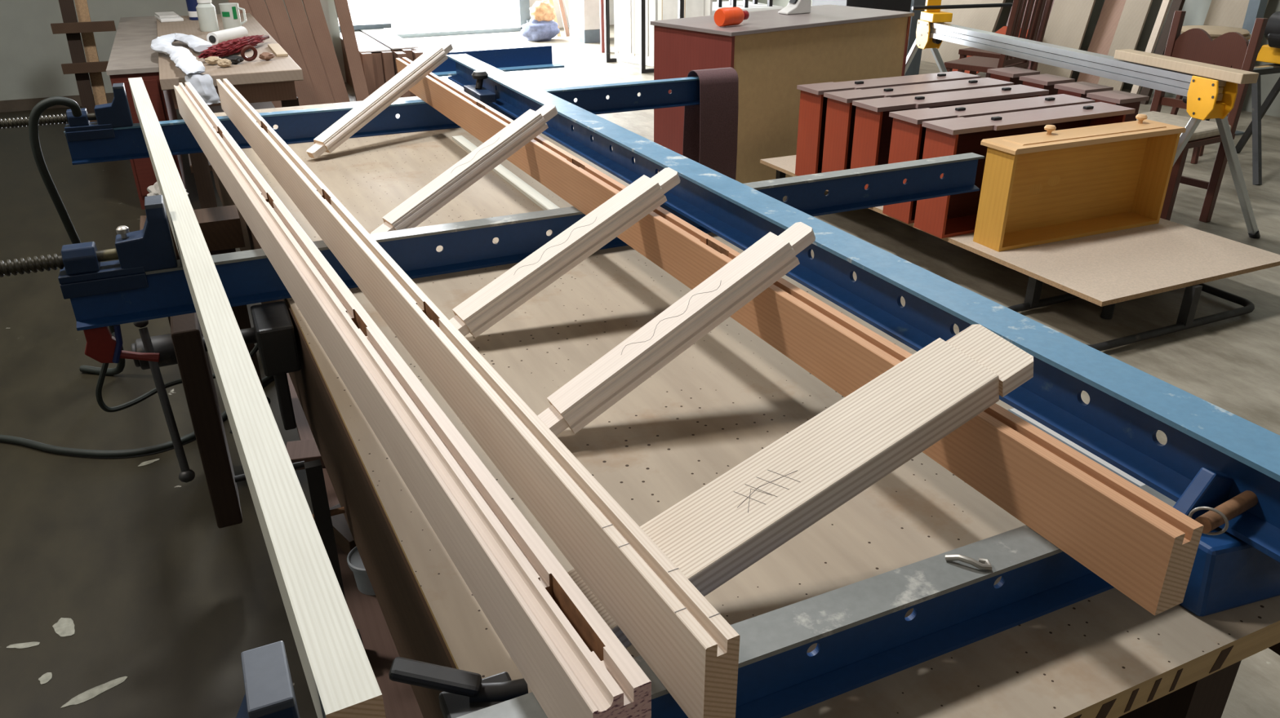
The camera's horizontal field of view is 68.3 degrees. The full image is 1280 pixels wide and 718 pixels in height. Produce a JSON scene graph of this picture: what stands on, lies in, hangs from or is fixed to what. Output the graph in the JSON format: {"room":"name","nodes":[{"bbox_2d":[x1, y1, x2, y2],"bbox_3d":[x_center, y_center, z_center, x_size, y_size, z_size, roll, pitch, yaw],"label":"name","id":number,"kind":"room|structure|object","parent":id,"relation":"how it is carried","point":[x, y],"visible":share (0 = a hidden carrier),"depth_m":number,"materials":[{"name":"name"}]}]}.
{"room":"woodworking workshop","nodes":[
{"label":"woodworking workshop","id":0,"kind":"room"},
{"bbox_2d":[0,0,333,100],"bbox_3d":[-4.949,-4.687,7.001,4.500,5.500,0.200,-12,28,-22],"label":"wall","id":1,"kind":"structure","parent":0,"point":[32,57],"depth_m":7.91,"materials":[{"name":"paint"}]},
{"bbox_2d":[0,92,114,112],"bbox_3d":[-4.934,-2.196,8.063,4.400,0.090,0.030,-12,28,-22],"label":"baseboard","id":2,"kind":"structure","parent":1,"relation":"attached to","point":[12,105],"depth_m":7.95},
{"bbox_2d":[327,0,346,82],"bbox_3d":[-3.640,-5.785,9.263,0.200,5.500,3.250,-12,28,-22],"label":"wall","id":3,"kind":"structure","parent":0,"point":[332,11],"depth_m":8.97,"materials":[{"name":"paint"}]},
{"bbox_2d":[0,4,1279,717],"bbox_3d":[-0.569,-1.549,6.919,11.200,0.121,20.000,-12,28,-22],"label":"floor","id":4,"kind":"structure","parent":0,"point":[123,594],"depth_m":3.14,"materials":[{"name":"concrete"}]},
{"bbox_2d":[6,642,39,648],"bbox_3d":[-1.435,0.667,2.196,0.072,0.001,0.019,-5,26,-9],"label":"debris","id":5,"kind":"object","parent":4,"relation":"on","point":[9,645],"depth_m":2.20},
{"bbox_2d":[52,617,75,637],"bbox_3d":[-1.374,0.640,2.252,0.050,0.001,0.081,-12,28,-22],"label":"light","id":6,"kind":"object","parent":4,"relation":"on","point":[61,627],"depth_m":2.25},
{"bbox_2d":[28,96,125,375],"bbox_3d":[-1.898,-0.382,3.197,0.159,1.031,0.342,-22,33,-37],"label":"air hose","id":7,"kind":"object","parent":4,"relation":"on","point":[35,114],"visible":0.72,"depth_m":2.94,"materials":[{"name":"black rubber"}]},
{"bbox_2d":[50,0,115,122],"bbox_3d":[-3.912,-2.352,6.639,0.390,1.600,0.140,-12,28,-22],"label":"ladder frame","id":8,"kind":"object","parent":4,"relation":"on","point":[70,26],"visible":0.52,"depth_m":6.67,"materials":[{"name":"brown wood"}]},
{"bbox_2d":[60,676,128,708],"bbox_3d":[-1.192,0.730,2.065,0.135,0.001,0.032,-20,32,-35],"label":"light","id":9,"kind":"object","parent":4,"relation":"on","point":[109,688],"depth_m":2.06,"materials":[{"name":"wood"}]},
{"bbox_2d":[0,375,273,457],"bbox_3d":[-2.097,0.230,3.083,1.794,0.021,0.563,-6,26,-13],"label":"hose","id":10,"kind":"object","parent":4,"relation":"on","point":[135,452],"visible":0.56,"depth_m":2.96,"materials":[{"name":"black rubber"}]},
{"bbox_2d":[106,16,186,209],"bbox_3d":[-3.331,-1.781,6.410,0.255,0.765,2.912,-12,28,-22],"label":"table","id":11,"kind":"object","parent":4,"relation":"on","point":[131,55],"visible":0.62,"depth_m":5.31,"materials":[{"name":"brown wood"}]},
{"bbox_2d":[139,204,263,389],"bbox_3d":[-1.202,-0.019,2.698,0.240,0.800,0.140,-12,28,-22],"label":"trestle","id":12,"kind":"object","parent":4,"relation":"on","point":[220,227],"visible":0.24,"depth_m":2.53,"materials":[{"name":"brown wood"}]},
{"bbox_2d":[156,13,303,208],"bbox_3d":[-2.669,-1.665,6.106,0.660,0.815,3.100,-12,28,-22],"label":"table","id":13,"kind":"object","parent":4,"relation":"on","point":[261,82],"depth_m":4.89,"materials":[{"name":"brown wood"}]},
{"bbox_2d":[154,11,183,22],"bbox_3d":[-3.455,-2.511,6.921,0.150,0.035,0.400,-15,29,-27],"label":"folded paper","id":14,"kind":"object","parent":13,"relation":"on","point":[167,16],"visible":1,"depth_m":6.84,"materials":[{"name":"white paper"}]},
{"bbox_2d":[151,32,220,104],"bbox_3d":[-2.475,-1.612,5.147,0.325,0.198,1.519,-12,28,-22],"label":"cloth","id":15,"kind":"object","parent":13,"relation":"on","point":[184,60],"visible":0.92,"depth_m":4.68,"materials":[{"name":"fabric"}]},
{"bbox_2d":[195,0,218,31],"bbox_3d":[-2.862,-2.279,6.238,0.116,0.207,0.116,-12,28,-22],"label":"jar","id":16,"kind":"object","parent":13,"relation":"on","point":[206,11],"visible":0.99,"depth_m":6.20,"materials":[{"name":"plastic"}]},
{"bbox_2d":[206,26,248,44],"bbox_3d":[-2.498,-1.960,5.721,0.076,0.075,0.323,4,26,10],"label":"paper roll","id":17,"kind":"object","parent":13,"relation":"on","point":[215,37],"visible":0.86,"depth_m":5.66,"materials":[{"name":"white paper"}]},
{"bbox_2d":[218,2,246,29],"bbox_3d":[-2.648,-2.213,6.130,0.135,0.180,0.119,5,26,11],"label":"mug","id":18,"kind":"object","parent":13,"relation":"on","point":[229,11],"visible":0.73,"depth_m":6.09,"materials":[{"name":"ceramic"}]},
{"bbox_2d":[197,35,269,59],"bbox_3d":[-2.275,-1.766,5.318,0.116,0.078,0.876,1,26,3],"label":"net bag","id":19,"kind":"object","parent":13,"relation":"on","point":[231,46],"visible":0.89,"depth_m":5.20,"materials":[{"name":"red fabric"}]},
{"bbox_2d":[246,0,302,106],"bbox_3d":[-3.256,-3.352,7.552,1.133,2.599,0.135,19,32,35],"label":"plank","id":20,"kind":"object","parent":4,"relation":"on","point":[260,11],"visible":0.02,"depth_m":7.66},
{"bbox_2d":[264,0,319,105],"bbox_3d":[-3.135,-3.394,7.639,1.112,2.599,0.136,20,33,36],"label":"plank","id":21,"kind":"object","parent":4,"relation":"on","point":[277,9],"visible":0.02,"depth_m":7.79,"materials":[{"name":"wood"}]},
{"bbox_2d":[284,0,334,104],"bbox_3d":[-3.005,-3.438,7.729,1.083,2.599,0.138,23,34,39],"label":"plank","id":22,"kind":"object","parent":4,"relation":"on","point":[295,10],"visible":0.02,"depth_m":7.88,"materials":[{"name":"wood"}]},
{"bbox_2d":[302,0,350,102],"bbox_3d":[-2.876,-3.482,7.819,0.139,2.599,1.057,-22,33,-38],"label":"plank","id":23,"kind":"object","parent":4,"relation":"on","point":[313,9],"visible":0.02,"depth_m":7.96,"materials":[{"name":"wood"}]},
{"bbox_2d":[333,0,368,101],"bbox_3d":[-2.578,-3.314,7.927,0.112,2.199,0.942,-14,29,-26],"label":"plank","id":24,"kind":"object","parent":4,"relation":"on","point":[342,7],"visible":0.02,"depth_m":7.99,"materials":[{"name":"wood"}]},
{"bbox_2d":[339,30,395,95],"bbox_3d":[-2.745,-2.912,9.153,0.262,0.412,2.280,-12,28,-22],"label":"stack","id":25,"kind":"object","parent":4,"relation":"on","point":[376,59],"visible":0.41,"depth_m":8.24,"materials":[{"name":"brown wood"}]},
{"bbox_2d":[352,20,422,97],"bbox_3d":[-2.500,-2.953,9.224,0.225,0.424,2.500,-12,28,-22],"label":"table","id":26,"kind":"object","parent":4,"relation":"on","point":[400,47],"visible":0.38,"depth_m":8.40,"materials":[{"name":"brown wood"}]},
{"bbox_2d":[338,20,391,31],"bbox_3d":[-2.834,-3.384,9.578,0.560,0.046,0.300,-12,28,-22],"label":"bar","id":27,"kind":"object","parent":26,"relation":"on","point":[379,24],"visible":0.56,"depth_m":9.51,"materials":[{"name":"white wood"}]},
{"bbox_2d":[394,26,522,38],"bbox_3d":[-2.755,-4.248,12.339,2.760,0.050,0.100,-12,28,-22],"label":"trim","id":28,"kind":"structure","parent":4,"relation":"on","point":[406,35],"depth_m":12.45,"materials":[{"name":"grey paint"}]},
{"bbox_2d":[520,0,559,41],"bbox_3d":[-1.252,-4.226,11.835,0.524,0.518,0.386,-12,28,-22],"label":"cloth sack","id":29,"kind":"object","parent":4,"relation":"on","point":[541,26],"visible":0.99,"depth_m":11.73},
{"bbox_2d":[568,0,599,43],"bbox_3d":[-0.653,-4.795,11.554,0.310,1.700,0.512,-12,28,-22],"label":"pillar","id":30,"kind":"structure","parent":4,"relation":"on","point":[584,15],"depth_m":11.64,"materials":[{"name":"white paint"}]},
{"bbox_2d":[599,0,604,53],"bbox_3d":[-0.408,-4.457,10.504,0.100,1.999,0.040,-12,28,-22],"label":"plank","id":31,"kind":"object","parent":4,"relation":"on","point":[601,2],"visible":0.6,"depth_m":10.79,"materials":[{"name":"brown wood"}]},
{"bbox_2d":[613,0,655,66],"bbox_3d":[-0.064,-4.042,9.753,0.041,1.900,0.633,-21,32,-36],"label":"door","id":32,"kind":"structure","parent":4,"relation":"on","point":[626,12],"depth_m":10.03,"materials":[{"name":"paint"}]},
{"bbox_2d":[604,0,684,73],"bbox_3d":[0.030,-3.882,9.309,0.255,2.000,1.439,-18,31,-32],"label":"rack","id":33,"kind":"object","parent":4,"relation":"on","point":[642,2],"visible":0.58,"depth_m":9.51,"materials":[{"name":"metal"}]},
{"bbox_2d":[657,0,712,20],"bbox_3d":[0.442,-3.834,9.316,0.662,1.900,0.041,20,32,35],"label":"door","id":34,"kind":"structure","parent":4,"relation":"on","point":[667,9],"depth_m":9.43,"materials":[{"name":"paint"}]},
{"bbox_2d":[211,96,1279,717],"bbox_3d":[-0.405,-0.001,2.648,1.225,0.804,3.751,-12,28,-22],"label":"workbench","id":35,"kind":"object","parent":4,"relation":"on","point":[731,395],"depth_m":1.39,"materials":[{"name":"brown wood"}]},
{"bbox_2d":[95,332,258,412],"bbox_3d":[-1.040,-0.027,2.150,0.095,0.211,0.386,17,31,31],"label":"power cable","id":36,"kind":"object","parent":35,"relation":"hanging from","point":[104,366],"visible":0.59,"depth_m":2.09,"materials":[{"name":"black rubber"}]},
{"bbox_2d":[131,312,304,528],"bbox_3d":[-0.968,0.120,2.148,0.202,0.524,0.312,16,30,30],"label":"vise","id":37,"kind":"object","parent":35,"relation":"attached to","point":[185,346],"visible":0.82,"depth_m":2.04,"materials":[{"name":"brown wood"}]},
{"bbox_2d":[229,301,301,434],"bbox_3d":[-0.787,0.031,1.951,0.158,0.248,0.150,-12,28,-22],"label":"bench vise","id":38,"kind":"object","parent":35,"relation":"attached to","point":[273,327],"visible":0.8,"depth_m":1.89,"materials":[{"name":"metal"}]},
{"bbox_2d":[285,439,324,471],"bbox_3d":[-0.871,0.253,2.548,0.160,0.035,0.100,-6,26,-12],"label":"wood offcut","id":39,"kind":"object","parent":35,"relation":"on","point":[306,451],"visible":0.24,"depth_m":2.52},
{"bbox_2d":[303,459,364,649],"bbox_3d":[-0.600,0.405,1.752,0.140,0.450,0.072,-12,28,-22],"label":"clamp","id":40,"kind":"object","parent":35,"relation":"attached to","point":[322,515],"visible":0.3,"depth_m":1.72,"materials":[{"name":"metal"}]},
{"bbox_2d":[329,504,355,555],"bbox_3d":[-0.674,0.398,2.229,0.100,0.050,0.160,-22,33,-37],"label":"wood offcut","id":41,"kind":"object","parent":35,"relation":"on","point":[344,539],"visible":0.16,"depth_m":2.18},
{"bbox_2d":[286,373,423,717],"bbox_3d":[-0.396,0.204,2.721,1.070,0.030,3.300,-12,28,-22],"label":"shelf","id":42,"kind":"object","parent":35,"relation":"attached to","point":[399,700],"depth_m":1.95,"materials":[{"name":"wood"}]},
{"bbox_2d":[346,546,375,595],"bbox_3d":[-0.581,0.459,2.068,0.108,0.078,0.108,-12,28,-22],"label":"plastic tub","id":43,"kind":"object","parent":35,"relation":"on","point":[354,562],"visible":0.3,"depth_m":2.04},
{"bbox_2d":[306,41,453,158],"bbox_3d":[-0.881,-0.897,3.231,0.069,0.297,0.640,18,31,33],"label":"rail","id":44,"kind":"object","parent":35,"relation":"on","point":[343,129],"visible":1,"depth_m":3.20,"materials":[{"name":"brown wood"}]},
{"bbox_2d":[63,76,699,164],"bbox_3d":[-0.766,-0.904,3.485,2.365,0.105,0.050,-12,28,-22],"label":"crossbeam","id":45,"kind":"object","parent":35,"relation":"on","point":[299,126],"visible":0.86,"depth_m":3.41,"materials":[{"name":"metal"}]},
{"bbox_2d":[0,82,133,142],"bbox_3d":[-1.874,-0.767,2.977,0.476,0.159,0.068,-12,28,-22],"label":"clamp","id":46,"kind":"object","parent":45,"relation":"attached to","point":[117,113],"visible":0.88,"depth_m":3.01,"materials":[{"name":"metal"}]},
{"bbox_2d":[682,66,738,180],"bbox_3d":[0.298,-0.943,4.029,0.180,0.574,0.160,-12,28,-22],"label":"belt","id":47,"kind":"object","parent":45,"relation":"hanging from","point":[710,128],"visible":0.71,"depth_m":3.94,"materials":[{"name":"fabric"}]},
{"bbox_2d":[388,657,528,717],"bbox_3d":[-0.181,0.340,0.951,0.136,0.063,0.074,-5,26,-10],"label":"lever","id":48,"kind":"object","parent":35,"relation":"on","point":[464,692],"visible":0.88,"depth_m":0.95,"materials":[{"name":"metal"}]},
{"bbox_2d":[370,102,557,233],"bbox_3d":[-0.436,-0.474,2.375,0.534,0.273,0.069,-19,31,-33],"label":"rail","id":49,"kind":"object","parent":35,"relation":"on","point":[471,168],"visible":0.94,"depth_m":2.35,"materials":[{"name":"brown wood"}]},
{"bbox_2d":[452,135,559,210],"bbox_3d":[-0.398,-0.554,2.864,0.036,0.010,1.190,-12,28,-22],"label":"batten","id":50,"kind":"object","parent":35,"relation":"on","point":[532,194],"visible":0.56,"depth_m":2.78,"materials":[{"name":"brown wood"}]},
{"bbox_2d":[70,152,984,330],"bbox_3d":[-0.073,-0.325,2.285,2.297,0.100,0.050,-12,28,-22],"label":"crossbeam","id":51,"kind":"object","parent":35,"relation":"on","point":[249,277],"visible":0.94,"depth_m":2.15,"materials":[{"name":"metal"}]},
{"bbox_2d":[0,195,177,299],"bbox_3d":[-1.108,-0.203,1.808,0.386,0.164,0.068,-12,28,-22],"label":"clamp","id":52,"kind":"object","parent":51,"relation":"attached to","point":[82,273],"visible":1,"depth_m":1.83,"materials":[{"name":"metal"}]},
{"bbox_2d":[83,324,159,363],"bbox_3d":[-1.056,-0.029,1.918,0.132,0.100,0.030,-12,28,-22],"label":"clamp","id":53,"kind":"object","parent":51,"relation":"hanging from","point":[101,346],"visible":0.84,"depth_m":1.90,"materials":[{"name":"metal"}]},
{"bbox_2d":[173,81,651,717],"bbox_3d":[-0.790,-0.297,2.002,0.052,0.101,3.171,-14,29,-26],"label":"stile","id":54,"kind":"object","parent":51,"relation":"on","point":[571,660],"visible":1,"depth_m":1.03,"materials":[{"name":"brown wood"}]},
{"bbox_2d":[395,57,1204,616],"bbox_3d":[-0.201,-0.466,2.344,0.046,0.113,3.445,-12,28,-23],"label":"stile","id":55,"kind":"object","parent":51,"relation":"on","point":[1144,548],"visible":0.8,"depth_m":1.16,"materials":[{"name":"orange wood"}]},
{"bbox_2d":[446,53,1279,562],"bbox_3d":[0.001,-0.513,2.460,0.085,0.095,3.620,-12,28,-22],"label":"beam","id":56,"kind":"structure","parent":51,"relation":"on","point":[1126,408],"depth_m":1.42,"materials":[{"name":"metal"}]},
{"bbox_2d":[463,70,496,102],"bbox_3d":[-0.578,-0.995,3.422,0.072,0.092,0.220,-12,28,-22],"label":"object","id":57,"kind":"object","parent":56,"relation":"attached to","point":[477,91],"visible":0.95,"depth_m":3.40,"materials":[{"name":"blue paint"}]},
{"bbox_2d":[431,45,564,76],"bbox_3d":[-0.613,-1.287,4.070,0.580,0.085,0.077,-12,28,-22],"label":"channel","id":58,"kind":"object","parent":56,"relation":"attached to","point":[508,60],"visible":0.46,"depth_m":4.11,"materials":[{"name":"blue paint"}]},
{"bbox_2d":[448,167,679,337],"bbox_3d":[-0.153,-0.206,1.827,0.522,0.264,0.071,-15,29,-27],"label":"rail","id":59,"kind":"object","parent":35,"relation":"on","point":[540,269],"visible":0.95,"depth_m":1.80,"materials":[{"name":"brown wood"}]},
{"bbox_2d":[537,222,815,436],"bbox_3d":[0.053,-0.049,1.491,0.500,0.273,0.071,-13,28,-24],"label":"rail","id":60,"kind":"object","parent":35,"relation":"on","point":[604,383],"visible":0.96,"depth_m":1.47,"materials":[{"name":"brown wood"}]},
{"bbox_2d":[567,324,1033,648],"bbox_3d":[0.160,0.153,1.087,0.664,0.264,0.107,-13,28,-24],"label":"rail","id":61,"kind":"object","parent":35,"relation":"on","point":[723,528],"visible":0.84,"depth_m":1.09,"materials":[{"name":"brown wood"}]},
{"bbox_2d":[456,484,1176,717],"bbox_3d":[0.330,0.273,1.047,1.610,0.095,0.050,-12,28,-22],"label":"crossbeam","id":62,"kind":"object","parent":35,"relation":"on","point":[863,636],"visible":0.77,"depth_m":1.01,"materials":[{"name":"blue paint"}]},
{"bbox_2d":[128,77,386,717],"bbox_3d":[-0.997,-0.317,2.044,0.043,0.101,3.273,-13,29,-25],"label":"stile","id":63,"kind":"object","parent":62,"relation":"on","point":[342,682],"visible":1,"depth_m":1.00,"materials":[{"name":"brown wood"}]},
{"bbox_2d":[235,641,300,717],"bbox_3d":[-0.398,0.335,0.699,0.289,0.162,0.068,-12,28,-22],"label":"clamp","id":64,"kind":"object","parent":62,"relation":"attached to","point":[269,693],"visible":1,"depth_m":0.71,"materials":[{"name":"metal"}]},
{"bbox_2d":[216,78,740,717],"bbox_3d":[-0.694,-0.325,2.059,0.035,0.101,3.172,-14,29,-26],"label":"stile","id":65,"kind":"object","parent":62,"relation":"on","point":[691,648],"visible":1,"depth_m":1.07,"materials":[{"name":"brown wood"}]},
{"bbox_2d":[945,554,991,570],"bbox_3d":[0.360,0.220,1.034,0.050,0.012,0.018,11,28,21],"label":"wire hook","id":66,"kind":"object","parent":62,"relation":"on","point":[983,564],"visible":1,"depth_m":1.03,"materials":[{"name":"metal"}]},
{"bbox_2d":[1173,467,1279,617],"bbox_3d":[0.702,0.208,1.111,0.183,0.154,0.093,-12,28,-22],"label":"clamp","id":67,"kind":"object","parent":35,"relation":"on","point":[1228,572],"visible":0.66,"depth_m":1.09,"materials":[{"name":"metal"}]},
{"bbox_2d":[711,0,784,15],"bbox_3d":[0.899,-3.550,10.269,1.090,0.560,0.940,-12,28,-22],"label":"bench","id":68,"kind":"object","parent":4,"relation":"on","point":[759,6],"visible":0.06,"depth_m":9.99,"materials":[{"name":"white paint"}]},
{"bbox_2d":[649,4,914,183],"bbox_3d":[0.918,-1.731,6.097,1.610,0.910,0.720,-19,31,-34],"label":"base cabinet","id":69,"kind":"object","parent":4,"relation":"on","point":[771,53],"visible":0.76,"depth_m":5.68,"materials":[{"name":"brown wood"}]},
{"bbox_2d":[714,6,749,26],"bbox_3d":[0.537,-1.980,5.451,0.220,0.102,0.102,-20,32,-35],"label":"bottle","id":70,"kind":"object","parent":69,"relation":"on","point":[726,16],"visible":1,"depth_m":5.40,"materials":[{"name":"plastic"}]},
{"bbox_2d":[777,0,811,14],"bbox_3d":[0.991,-2.285,6.037,0.190,0.138,0.100,-15,29,-27],"label":"hand sander","id":71,"kind":"object","parent":69,"relation":"on","point":[793,6],"visible":1,"depth_m":6.02,"materials":[{"name":"white plastic"}]},
{"bbox_2d":[812,0,911,12],"bbox_3d":[1.887,-2.753,8.103,0.800,1.000,0.600,-12,28,-22],"label":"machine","id":72,"kind":"object","parent":4,"relation":"on","point":[892,5],"visible":0.02,"depth_m":7.79,"materials":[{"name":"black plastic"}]},
{"bbox_2d":[904,0,925,75],"bbox_3d":[2.090,-2.551,7.106,0.260,1.500,0.024,-22,33,-37],"label":"board","id":73,"kind":"object","parent":4,"relation":"on","point":[913,68],"visible":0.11,"depth_m":7.11,"materials":[{"name":"grey paint"}]},
{"bbox_2d":[920,0,1005,63],"bbox_3d":[3.454,-3.852,9.672,0.520,1.599,0.900,-12,28,-22],"label":"leaning board","id":74,"kind":"object","parent":4,"relation":"on","point":[986,19],"visible":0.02,"depth_m":9.76,"materials":[{"name":"wood"}]},
{"bbox_2d":[944,0,1044,75],"bbox_3d":[2.621,-2.283,7.028,0.509,1.082,0.460,23,34,40],"label":"chair","id":75,"kind":"object","parent":4,"relation":"on","point":[974,64],"visible":0.44,"depth_m":6.88,"materials":[{"name":"brown wood"}]},
{"bbox_2d":[957,0,1053,77],"bbox_3d":[2.935,-2.564,7.606,0.460,1.082,0.509,-18,31,-32],"label":"chair","id":76,"kind":"object","parent":4,"relation":"on","point":[1047,5],"visible":0.12,"depth_m":7.52,"materials":[{"name":"brown wood"}]},
{"bbox_2d":[986,66,1039,84],"bbox_3d":[2.132,-1.338,5.530,0.200,0.685,0.200,-12,28,-22],"label":"drawer","id":77,"kind":"object","parent":4,"relation":"on","point":[1011,74],"visible":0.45,"depth_m":5.34,"materials":[{"name":"brown wood"}]},
{"bbox_2d":[775,169,1254,351],"bbox_3d":[1.609,-0.650,4.666,1.032,0.199,2.402,-12,28,-22],"label":"frame","id":78,"kind":"object","parent":4,"relation":"on","point":[1185,320],"visible":0.2,"depth_m":3.82,"materials":[{"name":"metal"}]},
{"bbox_2d":[760,155,1279,306],"bbox_3d":[1.690,-0.774,4.669,1.085,0.020,2.395,-12,28,-22],"label":"sheet","id":79,"kind":"object","parent":78,"relation":"on","point":[1110,268],"visible":0.42,"depth_m":3.90,"materials":[{"name":"wood"}]},
{"bbox_2d":[795,71,981,176],"bbox_3d":[1.339,-1.276,5.130,1.052,0.487,0.209,-12,28,-22],"label":"drawer box","id":80,"kind":"object","parent":79,"relation":"on","point":[813,104],"visible":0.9,"depth_m":4.96,"materials":[{"name":"brown wood"}]},
{"bbox_2d":[821,77,1013,173],"bbox_3d":[1.441,-1.182,4.934,1.052,0.487,0.209,-12,28,-22],"label":"drawer box","id":81,"kind":"object","parent":79,"relation":"on","point":[840,112],"visible":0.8,"depth_m":4.75,"materials":[{"name":"brown wood"}]},
{"bbox_2d":[850,84,1048,189],"bbox_3d":[1.539,-1.086,4.735,1.052,0.487,0.209,-12,28,-22],"label":"drawer box","id":82,"kind":"object","parent":79,"relation":"on","point":[873,128],"visible":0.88,"depth_m":4.57,"materials":[{"name":"brown wood"}]},
{"bbox_2d":[882,93,1095,223],"bbox_3d":[1.651,-0.968,4.487,1.052,0.487,0.209,-12,28,-22],"label":"drawer box","id":83,"kind":"object","parent":79,"relation":"on","point":[908,134],"visible":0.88,"depth_m":4.31,"materials":[{"name":"brown wood"}]},
{"bbox_2d":[913,102,1135,238],"bbox_3d":[1.743,-0.876,4.298,1.052,0.487,0.209,-12,28,-22],"label":"drawer box","id":84,"kind":"object","parent":79,"relation":"on","point":[956,215],"visible":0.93,"depth_m":4.21,"materials":[{"name":"brown wood"}]},
{"bbox_2d":[973,114,1186,252],"bbox_3d":[1.908,-0.788,4.120,0.969,0.480,0.197,-11,28,-21],"label":"drawer","id":85,"kind":"object","parent":79,"relation":"on","point":[1051,185],"visible":1,"depth_m":4.17,"materials":[{"name":"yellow wood"}]},
{"bbox_2d":[1018,73,1075,96],"bbox_3d":[2.223,-1.228,5.300,0.200,0.685,0.200,-12,28,-22],"label":"drawer","id":86,"kind":"object","parent":4,"relation":"on","point":[1046,82],"visible":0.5,"depth_m":5.11,"materials":[{"name":"brown wood"}]},
{"bbox_2d":[1036,0,1095,78],"bbox_3d":[4.033,-3.659,8.461,0.460,2.299,0.440,-12,28,-22],"label":"leaning board","id":87,"kind":"object","parent":4,"relation":"on","point":[1068,22],"visible":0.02,"depth_m":8.68,"materials":[{"name":"wood"}]},
{"bbox_2d":[904,19,1260,238],"bbox_3d":[2.382,-1.413,5.511,0.864,0.866,2.727,-9,27,-17],"label":"stand","id":88,"kind":"object","parent":4,"relation":"on","point":[1205,98],"visible":0.77,"depth_m":4.67,"materials":[{"name":"metal"}]},
{"bbox_2d":[911,0,1012,22],"bbox_3d":[2.107,-2.302,6.174,0.730,0.160,0.170,-7,27,-13],"label":"carriage","id":89,"kind":"object","parent":88,"relation":"on","point":[932,13],"visible":1,"depth_m":6.14,"materials":[{"name":"yellow paint"}]},
{"bbox_2d":[1114,48,1258,84],"bbox_3d":[2.477,-1.346,4.324,0.085,0.042,0.770,-7,27,-13],"label":"wood block","id":90,"kind":"object","parent":88,"relation":"on","point":[1199,68],"visible":1,"depth_m":4.24,"materials":[{"name":"brown wood"}]},
{"bbox_2d":[1053,81,1113,99],"bbox_3d":[2.315,-1.117,5.070,0.200,0.685,0.200,-12,28,-22],"label":"drawer","id":91,"kind":"object","parent":4,"relation":"on","point":[1079,89],"visible":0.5,"depth_m":4.89,"materials":[{"name":"brown wood"}]},
{"bbox_2d":[1076,0,1126,84],"bbox_3d":[4.239,-3.154,8.333,0.375,1.499,0.300,-12,28,-22],"label":"leaning board","id":92,"kind":"object","parent":4,"relation":"on","point":[1108,19],"visible":0.33,"depth_m":8.44,"materials":[{"name":"brown wood"}]},
{"bbox_2d":[1086,89,1149,122],"bbox_3d":[2.375,-1.005,4.837,0.200,0.685,0.200,-12,28,-22],"label":"drawer","id":93,"kind":"object","parent":4,"relation":"on","point":[1124,99],"visible":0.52,"depth_m":4.66,"materials":[{"name":"brown wood"}]},
{"bbox_2d":[1097,0,1152,90],"bbox_3d":[4.307,-3.425,7.858,0.510,2.399,0.240,-12,28,-22],"label":"leaning board","id":94,"kind":"object","parent":4,"relation":"on","point":[1135,13],"visible":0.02,"depth_m":8.08,"materials":[{"name":"wood"}]},
{"bbox_2d":[1130,0,1171,93],"bbox_3d":[4.423,-3.248,7.722,0.470,2.199,0.060,-12,28,-22],"label":"leaning board","id":95,"kind":"object","parent":4,"relation":"on","point":[1165,6],"visible":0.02,"depth_m":7.90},
{"bbox_2d":[1139,0,1185,104],"bbox_3d":[4.465,-3.204,7.630,0.480,2.199,0.080,-12,28,-22],"label":"leaning board","id":96,"kind":"object","parent":4,"relation":"on","point":[1176,5],"visible":0.6,"depth_m":7.82,"materials":[{"name":"brown wood"}]},
{"bbox_2d":[1136,10,1267,222],"bbox_3d":[2.768,-1.242,4.928,0.470,1.031,0.470,-15,29,-27],"label":"carved chair","id":97,"kind":"object","parent":4,"relation":"on","point":[1233,50],"visible":0.48,"depth_m":4.86,"materials":[{"name":"brown wood"}]},
{"bbox_2d":[1136,111,1231,141],"bbox_3d":[2.749,-1.217,4.927,0.425,0.045,0.450,-15,29,-27],"label":"seat cushion","id":98,"kind":"object","parent":97,"relation":"on","point":[1206,131],"depth_m":4.85,"materials":[{"name":"fabric"}]},
{"bbox_2d":[1169,25,1251,164],"bbox_3d":[3.632,-1.719,6.149,0.430,0.824,0.410,-12,28,-22],"label":"round stool","id":99,"kind":"object","parent":4,"relation":"on","point":[1214,32],"visible":0.32,"depth_m":6.00,"materials":[{"name":"brown wood"}]},
{"bbox_2d":[1182,0,1268,99],"bbox_3d":[4.722,-2.873,7.402,0.310,1.799,0.450,-12,28,-22],"label":"leaning board","id":100,"kind":"object","parent":4,"relation":"on","point":[1228,13],"visible":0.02,"depth_m":7.50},
{"bbox_2d":[1205,11,1279,185],"bbox_3d":[3.833,-1.672,5.835,0.900,1.026,0.631,-12,28,-22],"label":"stand","id":101,"kind":"object","parent":4,"relation":"on","point":[1269,53],"visible":0.7,"depth_m":5.71,"materials":[{"name":"metal"}]},
{"bbox_2d":[1226,0,1267,135],"bbox_3d":[4.328,-2.852,6.443,0.200,2.600,0.200,-12,28,-22],"label":"steel post","id":102,"kind":"object","parent":4,"relation":"on","point":[1255,8],"visible":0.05,"depth_m":6.62,"materials":[{"name":"metal"}]},
{"bbox_2d":[748,0,1279,117],"bbox_3d":[5.143,-4.424,6.355,0.200,5.500,16.500,-12,28,-22],"label":"wall","id":103,"kind":"structure","parent":0,"point":[1197,11],"depth_m":8.02,"materials":[{"name":"paint"}]},
{"bbox_2d":[515,0,530,30],"bbox_3d":[-1.516,-5.829,12.209,0.260,3.000,0.200,-12,28,-22],"label":"door frame","id":104,"kind":"structure","parent":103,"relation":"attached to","point":[522,6],"depth_m":12.71,"materials":[{"name":"grey paint"}]},
{"bbox_2d":[528,0,741,27],"bbox_3d":[-1.380,-7.080,11.924,6.800,5.500,0.200,-12,28,-22],"label":"doorway","id":105,"kind":"structure","parent":103,"relation":"in","point":[556,4],"depth_m":13.12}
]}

